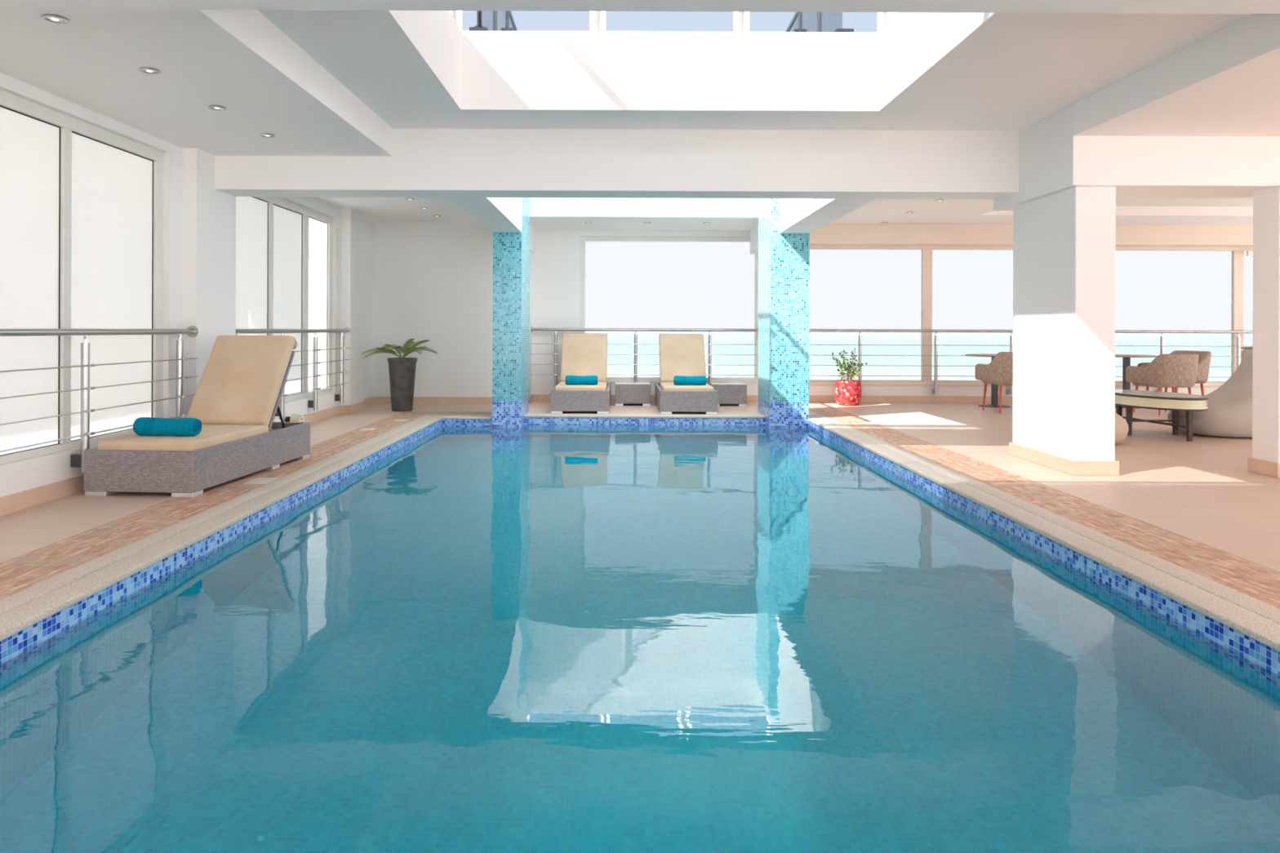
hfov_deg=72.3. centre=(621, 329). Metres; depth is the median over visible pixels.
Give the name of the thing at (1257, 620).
trim
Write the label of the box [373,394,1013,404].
baseboard
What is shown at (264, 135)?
recessed light
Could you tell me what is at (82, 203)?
window
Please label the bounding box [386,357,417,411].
planter
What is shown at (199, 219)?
wall
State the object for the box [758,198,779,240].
column
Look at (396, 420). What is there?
floor
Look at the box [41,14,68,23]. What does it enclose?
recessed light
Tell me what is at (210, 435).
seat cushion
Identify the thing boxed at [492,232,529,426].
column
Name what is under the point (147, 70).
recessed light
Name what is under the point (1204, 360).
tub chair
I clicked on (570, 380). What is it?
rolled towel
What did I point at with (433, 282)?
wall
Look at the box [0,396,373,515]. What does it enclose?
baseboard
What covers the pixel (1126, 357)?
round cafe table
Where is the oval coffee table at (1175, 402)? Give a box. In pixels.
[1115,389,1208,441]
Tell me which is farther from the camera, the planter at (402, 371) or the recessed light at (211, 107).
the planter at (402, 371)
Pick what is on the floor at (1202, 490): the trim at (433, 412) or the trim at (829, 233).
the trim at (433, 412)
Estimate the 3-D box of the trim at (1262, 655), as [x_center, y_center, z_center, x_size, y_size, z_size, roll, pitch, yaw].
[0.043,1.180,5.440,4.735,0.220,10.680,0,0,0]
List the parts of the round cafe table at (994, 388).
stem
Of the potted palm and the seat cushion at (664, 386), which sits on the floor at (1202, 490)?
the potted palm
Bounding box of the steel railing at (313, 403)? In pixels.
[235,327,350,419]
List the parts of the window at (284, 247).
glass pane, glass pane, glass pane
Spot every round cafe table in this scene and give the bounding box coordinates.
[964,353,1011,408]
[1115,354,1157,408]
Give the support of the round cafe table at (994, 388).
on the floor at (1202, 490)
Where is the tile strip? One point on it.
(1258, 581)
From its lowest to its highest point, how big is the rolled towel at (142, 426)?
0.124 m
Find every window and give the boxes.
[0,88,164,464]
[235,196,332,402]
[451,10,888,33]
[530,236,758,386]
[808,245,1253,394]
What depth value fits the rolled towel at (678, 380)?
11.16 m
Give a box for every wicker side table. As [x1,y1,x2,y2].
[615,382,650,405]
[708,382,746,406]
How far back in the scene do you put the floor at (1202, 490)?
6.18 m
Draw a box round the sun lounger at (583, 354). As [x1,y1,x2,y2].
[550,333,610,413]
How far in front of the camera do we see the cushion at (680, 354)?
12.08 m
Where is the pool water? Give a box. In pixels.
[0,424,1279,852]
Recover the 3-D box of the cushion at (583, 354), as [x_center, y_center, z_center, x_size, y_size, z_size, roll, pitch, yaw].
[-0.513,0.397,12.131,0.636,0.678,0.512,0,0,0]
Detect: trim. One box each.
[0,413,1279,652]
[0,417,1279,675]
[426,411,492,414]
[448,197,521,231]
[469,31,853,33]
[529,224,535,253]
[750,224,758,254]
[809,223,1253,246]
[1246,250,1253,255]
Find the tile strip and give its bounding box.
[0,406,1279,608]
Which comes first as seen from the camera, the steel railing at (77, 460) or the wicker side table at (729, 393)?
the steel railing at (77, 460)
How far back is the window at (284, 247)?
9.31 m
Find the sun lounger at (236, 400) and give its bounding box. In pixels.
[83,335,310,497]
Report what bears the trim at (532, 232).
attached to the wall at (433, 282)
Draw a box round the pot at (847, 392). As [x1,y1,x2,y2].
[834,379,862,405]
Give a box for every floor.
[0,401,1279,571]
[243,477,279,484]
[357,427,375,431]
[393,419,408,421]
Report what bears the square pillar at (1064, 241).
on the floor at (1202, 490)
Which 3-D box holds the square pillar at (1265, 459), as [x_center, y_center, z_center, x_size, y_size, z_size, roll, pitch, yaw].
[4.992,0.016,6.433,0.555,2.105,0.305,0,0,0]
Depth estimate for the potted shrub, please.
12.18 m
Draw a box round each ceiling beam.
[214,128,1018,199]
[993,103,1279,210]
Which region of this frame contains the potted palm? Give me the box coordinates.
[361,338,437,411]
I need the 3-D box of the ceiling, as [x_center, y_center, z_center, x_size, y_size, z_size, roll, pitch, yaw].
[3.257,-1.810,5.000,17.300,0.817,16.000,0,0,0]
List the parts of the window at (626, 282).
post, post, rod, steel railing, rod, rod, handrail, rod, sill, post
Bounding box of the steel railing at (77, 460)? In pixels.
[0,325,198,471]
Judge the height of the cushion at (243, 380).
0.678 m
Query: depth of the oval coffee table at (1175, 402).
8.55 m
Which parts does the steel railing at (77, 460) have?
post, rod, handrail, rod, rod, rod, post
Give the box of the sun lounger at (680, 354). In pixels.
[654,333,718,414]
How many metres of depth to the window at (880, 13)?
6.66 m
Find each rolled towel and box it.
[133,417,201,436]
[564,375,597,385]
[673,375,706,385]
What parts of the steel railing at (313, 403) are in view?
post, handrail, post, rod, rod, rod, rod, post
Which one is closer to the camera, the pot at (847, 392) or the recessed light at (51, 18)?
the recessed light at (51, 18)
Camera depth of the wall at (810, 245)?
12.72 m
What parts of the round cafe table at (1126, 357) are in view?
stem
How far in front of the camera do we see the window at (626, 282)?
12.78 m
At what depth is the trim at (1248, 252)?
12.66 m
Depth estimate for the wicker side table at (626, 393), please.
12.00 m
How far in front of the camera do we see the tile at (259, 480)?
5.96 m
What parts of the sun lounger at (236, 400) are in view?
wicker backrest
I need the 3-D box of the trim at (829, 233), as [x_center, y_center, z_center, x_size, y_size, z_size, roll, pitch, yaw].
[6.905,-1.369,12.635,9.400,0.310,0.230,0,0,0]
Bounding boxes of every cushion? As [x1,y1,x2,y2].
[97,424,268,450]
[186,335,294,425]
[554,381,607,391]
[560,333,607,382]
[658,333,706,382]
[659,382,714,391]
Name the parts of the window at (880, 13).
post, glass panel, post, glass balustrade, glass balustrade, glass panel, post, glass panel, post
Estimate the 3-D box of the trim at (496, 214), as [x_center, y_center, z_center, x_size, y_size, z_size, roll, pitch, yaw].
[-1.339,-1.690,8.945,0.340,1.090,2.710,0,0,0]
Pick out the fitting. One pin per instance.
(295, 417)
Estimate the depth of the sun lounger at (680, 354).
11.91 m
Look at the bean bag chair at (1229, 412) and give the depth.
8.67 m
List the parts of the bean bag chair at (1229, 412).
handle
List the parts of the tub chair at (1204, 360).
seat, leg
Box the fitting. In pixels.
[285,413,304,422]
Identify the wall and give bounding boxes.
[0,72,373,497]
[372,222,1223,396]
[809,244,1253,247]
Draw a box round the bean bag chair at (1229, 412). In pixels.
[1167,346,1253,437]
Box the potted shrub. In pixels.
[831,348,867,405]
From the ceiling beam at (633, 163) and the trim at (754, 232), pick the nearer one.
the ceiling beam at (633, 163)
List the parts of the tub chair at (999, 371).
leg, seat, leg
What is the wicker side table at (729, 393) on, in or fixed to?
on the floor at (1202, 490)
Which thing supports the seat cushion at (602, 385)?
on the sun lounger at (583, 354)
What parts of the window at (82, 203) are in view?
glass pane, glass pane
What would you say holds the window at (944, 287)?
in the wall at (433, 282)
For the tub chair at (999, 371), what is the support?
on the floor at (1202, 490)
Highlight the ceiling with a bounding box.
[0,8,1279,231]
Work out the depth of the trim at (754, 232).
12.37 m
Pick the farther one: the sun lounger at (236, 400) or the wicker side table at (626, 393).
the wicker side table at (626, 393)
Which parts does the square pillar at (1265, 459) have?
skirting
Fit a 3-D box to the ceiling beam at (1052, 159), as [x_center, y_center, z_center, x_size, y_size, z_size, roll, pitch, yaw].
[7.439,-1.615,7.010,8.335,1.175,1.360,0,0,0]
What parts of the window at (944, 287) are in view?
post, glass pane, post, rod, glass pane, post, sill, rod, steel railing, rod, handrail, rod, post, glass pane, post, glass pane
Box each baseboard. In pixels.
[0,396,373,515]
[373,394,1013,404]
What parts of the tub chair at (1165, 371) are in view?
leg, leg, seat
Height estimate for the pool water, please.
1.255 m
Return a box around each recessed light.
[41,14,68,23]
[138,67,159,74]
[208,105,225,110]
[260,133,275,137]
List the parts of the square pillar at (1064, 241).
skirting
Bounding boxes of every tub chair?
[974,351,1013,413]
[1125,354,1199,415]
[1137,350,1211,395]
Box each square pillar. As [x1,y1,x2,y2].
[1008,186,1119,475]
[1247,185,1279,478]
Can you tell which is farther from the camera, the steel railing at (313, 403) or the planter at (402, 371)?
the planter at (402, 371)
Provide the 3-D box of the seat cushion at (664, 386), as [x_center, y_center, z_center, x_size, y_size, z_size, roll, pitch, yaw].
[0.842,0.766,11.414,0.632,0.102,1.029,0,0,0]
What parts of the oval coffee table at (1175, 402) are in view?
leg, leg, leg, leg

